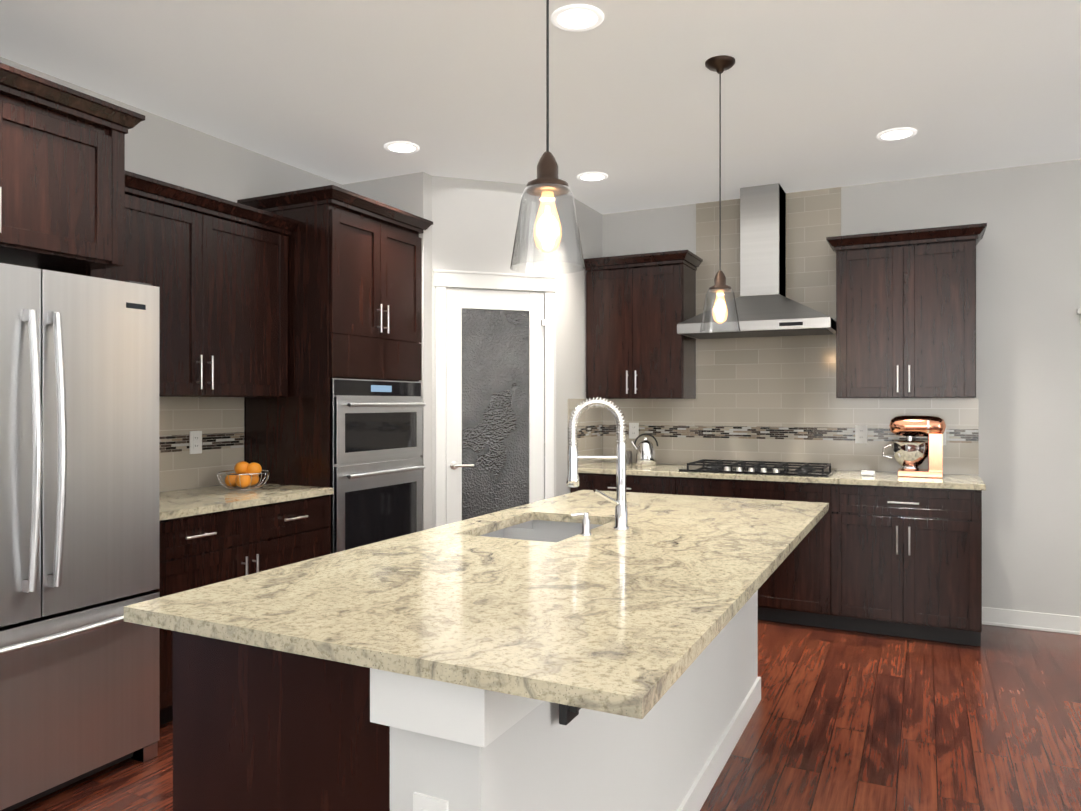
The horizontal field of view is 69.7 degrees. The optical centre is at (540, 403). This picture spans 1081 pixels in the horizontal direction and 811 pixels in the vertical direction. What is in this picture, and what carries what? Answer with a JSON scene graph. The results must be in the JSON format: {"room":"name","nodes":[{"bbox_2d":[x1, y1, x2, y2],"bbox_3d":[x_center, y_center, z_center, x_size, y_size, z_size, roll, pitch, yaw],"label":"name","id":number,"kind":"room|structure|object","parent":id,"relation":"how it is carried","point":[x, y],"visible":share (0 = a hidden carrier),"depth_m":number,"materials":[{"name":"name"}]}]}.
{"room":"kitchen","nodes":[
{"label":"kitchen","id":0,"kind":"room"},
{"bbox_2d":[0,57,341,490],"bbox_3d":[-1.738,-0.036,4.357,0.160,2.780,4.680,0,0,26],"label":"wall","id":1,"kind":"structure","parent":0,"point":[165,150],"depth_m":4.07,"materials":[{"name":"paint"}]},
{"bbox_2d":[0,78,131,274],"bbox_3d":[-2.112,-0.799,2.702,0.630,0.537,0.998,0,0,26],"label":"upper cabinet","id":2,"kind":"object","parent":1,"relation":"attached to","point":[66,186],"depth_m":2.81,"materials":[{"name":"brown wood"}]},
{"bbox_2d":[80,186,291,401],"bbox_3d":[-1.753,-0.477,3.745,0.350,0.892,1.106,0,0,26],"label":"upper cabinet","id":3,"kind":"object","parent":1,"relation":"attached to","point":[290,340],"depth_m":3.75,"materials":[{"name":"brown wood"}]},
{"bbox_2d":[342,172,601,529],"bbox_3d":[-0.413,-0.036,5.474,1.225,2.780,1.503,0,0,26],"label":"wall","id":4,"kind":"structure","parent":0,"point":[473,227],"depth_m":5.00,"materials":[{"name":"paint"}]},
{"bbox_2d":[433,269,556,526],"bbox_3d":[-0.280,0.258,4.979,0.815,2.188,0.052,0,0,-19],"label":"door","id":5,"kind":"structure","parent":4,"relation":"attached to","point":[494,401],"depth_m":4.99,"materials":[{"name":"white wood"}]},
{"bbox_2d":[0,0,1080,214],"bbox_3d":[-0.981,-1.465,0.970,11.700,0.080,10.680,0,0,26],"label":"ceiling","id":6,"kind":"structure","parent":0,"point":[818,94],"depth_m":3.46,"materials":[{"name":"paint"}]},
{"bbox_2d":[384,141,419,152],"bbox_3d":[-0.772,-1.422,4.324,0.196,0.007,0.196,0,0,26],"label":"recessed light","id":7,"kind":"object","parent":6,"relation":"in","point":[401,146],"visible":1,"depth_m":4.31,"materials":[{"name":"white plastic"}]},
{"bbox_2d":[510,0,584,274],"bbox_3d":[0.016,-0.861,1.713,0.166,1.128,0.166,0,0,26],"label":"pendant light","id":8,"kind":"object","parent":6,"relation":"hanging from","point":[547,182],"visible":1,"depth_m":1.70,"materials":[{"name":"clear glass"}]},
{"bbox_2d":[551,4,603,30],"bbox_3d":[0.137,-1.422,2.871,0.196,0.007,0.196,0,0,26],"label":"recessed light","id":9,"kind":"object","parent":6,"relation":"in","point":[583,16],"visible":1,"depth_m":2.86,"materials":[{"name":"white plastic"}]},
{"bbox_2d":[577,172,607,181],"bbox_3d":[0.326,-1.422,4.886,0.196,0.007,0.196,0,0,26],"label":"recessed light","id":10,"kind":"object","parent":6,"relation":"in","point":[592,176],"visible":1,"depth_m":4.87,"materials":[{"name":"white plastic"}]},
{"bbox_2d":[700,55,740,333],"bbox_3d":[0.750,-0.862,3.244,0.166,1.128,0.166,0,0,26],"label":"pendant light","id":11,"kind":"object","parent":6,"relation":"hanging from","point":[720,64],"visible":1,"depth_m":3.24,"materials":[{"name":"clear glass"}]},
{"bbox_2d":[877,127,916,140],"bbox_3d":[1.887,-1.422,4.114,0.196,0.007,0.196,0,0,26],"label":"recessed light","id":12,"kind":"object","parent":6,"relation":"in","point":[894,133],"visible":1,"depth_m":4.10,"materials":[{"name":"white plastic"}]},
{"bbox_2d":[12,620,1080,810],"bbox_3d":[-0.981,1.385,0.971,11.700,0.060,10.680,0,0,26],"label":"floor","id":13,"kind":"structure","parent":0,"point":[843,720],"depth_m":3.17,"materials":[{"name":"brown wood"}]},
{"bbox_2d":[0,263,159,810],"bbox_3d":[-1.969,0.448,2.712,0.825,1.810,0.930,0,0,26],"label":"fridge","id":14,"kind":"object","parent":13,"relation":"on","point":[79,521],"visible":0.96,"depth_m":2.69,"materials":[{"name":"silver metal"}]},
{"bbox_2d":[151,494,331,724],"bbox_3d":[-1.623,0.913,3.693,0.630,0.879,1.118,0,0,26],"label":"base cabinet","id":15,"kind":"object","parent":13,"relation":"on","point":[205,549],"depth_m":3.47,"materials":[{"name":"brown wood"}]},
{"bbox_2d":[159,482,331,521],"bbox_3d":[-1.616,0.457,3.687,0.647,0.032,1.121,0,0,26],"label":"countertop","id":16,"kind":"structure","parent":15,"relation":"on","point":[188,503],"depth_m":3.67,"materials":[{"name":"beige stone"}]},
{"bbox_2d":[217,461,269,489],"bbox_3d":[-1.522,0.369,3.983,0.256,0.141,0.256,0,0,26],"label":"fruit bowl","id":17,"kind":"object","parent":16,"relation":"on","point":[246,474],"visible":1,"depth_m":3.95,"materials":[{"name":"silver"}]},
{"bbox_2d":[240,194,427,552],"bbox_3d":[-1.184,0.142,4.559,0.648,2.421,0.812,0,0,26],"label":"tall cabinet","id":18,"kind":"object","parent":13,"relation":"on","point":[352,424],"depth_m":4.24,"materials":[{"name":"brown wood"}]},
{"bbox_2d":[173,513,796,810],"bbox_3d":[0.144,0.914,2.582,1.004,0.879,2.499,0,0,26],"label":"kitchen island","id":19,"kind":"object","parent":13,"relation":"on","point":[254,729],"depth_m":1.56,"materials":[{"name":"brown wood"}]},
{"bbox_2d":[124,490,827,720],"bbox_3d":[0.185,0.457,2.562,1.180,0.032,2.536,0,0,26],"label":"island countertop","id":20,"kind":"structure","parent":19,"relation":"on","point":[609,622],"depth_m":1.73,"materials":[{"name":"beige stone"}]},
{"bbox_2d":[472,517,603,540],"bbox_3d":[0.011,0.553,2.807,0.398,0.183,0.614,0,0,26],"label":"sink","id":21,"kind":"object","parent":20,"relation":"in","point":[534,528],"depth_m":2.95,"materials":[{"name":"silver metal"}]},
{"bbox_2d":[567,397,631,536],"bbox_3d":[0.179,0.209,2.687,0.207,0.464,0.221,0,0,26],"label":"faucet","id":22,"kind":"object","parent":20,"relation":"on","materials":[{"name":"silver metal"}]},
{"bbox_2d":[570,475,687,494],"bbox_3d":[0.697,0.913,5.415,0.801,0.878,0.619,0,0,26],"label":"base cabinet","id":23,"kind":"object","parent":13,"relation":"on","point":[634,483],"depth_m":5.10,"materials":[{"name":"brown wood"}]},
{"bbox_2d":[688,479,843,629],"bbox_3d":[1.424,0.913,5.056,1.060,0.878,0.619,0,0,26],"label":"base cabinet","id":24,"kind":"object","parent":13,"relation":"on","point":[807,588],"depth_m":4.65,"materials":[{"name":"brown wood"}]},
{"bbox_2d":[844,487,981,645],"bbox_3d":[2.166,0.913,4.689,0.835,0.878,0.619,0,0,26],"label":"base cabinet","id":25,"kind":"object","parent":13,"relation":"on","point":[890,552],"depth_m":4.38,"materials":[{"name":"brown wood"}]},
{"bbox_2d":[578,463,985,490],"bbox_3d":[1.442,0.457,5.036,2.474,0.032,0.637,0,0,26],"label":"countertop","id":26,"kind":"structure","parent":25,"relation":"on","point":[666,470],"depth_m":4.70,"materials":[{"name":"beige stone"}]},
{"bbox_2d":[626,451,631,463],"bbox_3d":[0.631,0.391,5.596,0.058,0.097,0.060,0,0,26],"label":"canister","id":27,"kind":"object","parent":26,"relation":"on","point":[628,457],"visible":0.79,"depth_m":5.57,"materials":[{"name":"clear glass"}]},
{"bbox_2d":[631,433,657,465],"bbox_3d":[0.737,0.326,5.510,0.206,0.226,0.144,0,0,26],"label":"kettle","id":28,"kind":"object","parent":26,"relation":"on","point":[645,453],"visible":1,"depth_m":5.46,"materials":[{"name":"silver metal"}]},
{"bbox_2d":[679,459,836,476],"bbox_3d":[1.416,0.416,5.051,0.910,0.046,0.510,0,0,26],"label":"cooktop","id":29,"kind":"object","parent":26,"relation":"in","point":[751,467],"visible":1,"depth_m":4.94,"materials":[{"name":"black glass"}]},
{"bbox_2d":[861,470,874,475],"bbox_3d":[1.993,0.425,4.723,0.075,0.028,0.047,0,0,26],"label":"butter dish","id":30,"kind":"object","parent":26,"relation":"on","point":[867,473],"visible":1,"depth_m":4.70,"materials":[{"name":"white ceramic"}]},
{"bbox_2d":[882,415,945,477],"bbox_3d":[2.263,0.257,4.711,0.350,0.366,0.224,0,0,26],"label":"mixer","id":31,"kind":"object","parent":26,"relation":"on","point":[909,455],"visible":1,"depth_m":4.64,"materials":[{"name":"orange metal"}]},
{"bbox_2d":[602,159,1080,616],"bbox_3d":[1.289,-0.036,5.561,11.700,2.780,0.160,0,0,26],"label":"wall","id":32,"kind":"structure","parent":0,"point":[1028,323],"depth_m":4.68,"materials":[{"name":"paint"}]},
{"bbox_2d":[585,259,699,398],"bbox_3d":[0.716,-0.500,5.552,0.709,0.937,0.344,0,0,26],"label":"upper cabinet","id":33,"kind":"object","parent":32,"relation":"attached to","point":[635,350],"depth_m":5.40,"materials":[{"name":"brown wood"}]},
{"bbox_2d":[677,183,835,338],"bbox_3d":[1.431,-0.938,5.109,0.950,0.972,0.502,0,0,26],"label":"range hood","id":34,"kind":"object","parent":32,"relation":"attached to","point":[766,306],"visible":0.96,"depth_m":5.06,"materials":[{"name":"metal"}]},
{"bbox_2d":[568,187,978,474],"bbox_3d":[1.440,-0.492,5.039,2.482,1.864,0.640,0,0,26],"label":"backsplash","id":35,"kind":"structure","parent":32,"relation":"attached to","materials":[{"name":"beige tile"}]},
{"bbox_2d":[832,231,979,398],"bbox_3d":[2.246,-0.500,4.795,0.760,0.937,0.344,0,0,26],"label":"upper cabinet","id":36,"kind":"object","parent":32,"relation":"attached to","point":[904,310],"depth_m":4.64,"materials":[{"name":"brown wood"}]},
{"bbox_2d":[982,607,1080,634],"bbox_3d":[4.459,1.302,3.894,3.938,0.105,0.018,0,0,26],"label":"baseboard","id":37,"kind":"structure","parent":32,"relation":"attached to","point":[1058,623],"depth_m":4.64,"materials":[{"name":"white wood"}]},
{"bbox_2d":[1077,308,1080,322],"bbox_3d":[4.150,-0.508,4.076,2.225,0.085,0.105,0,0,26],"label":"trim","id":38,"kind":"structure","parent":32,"relation":"attached to","point":[1079,311],"depth_m":4.52,"materials":[{"name":"white"}]}
]}

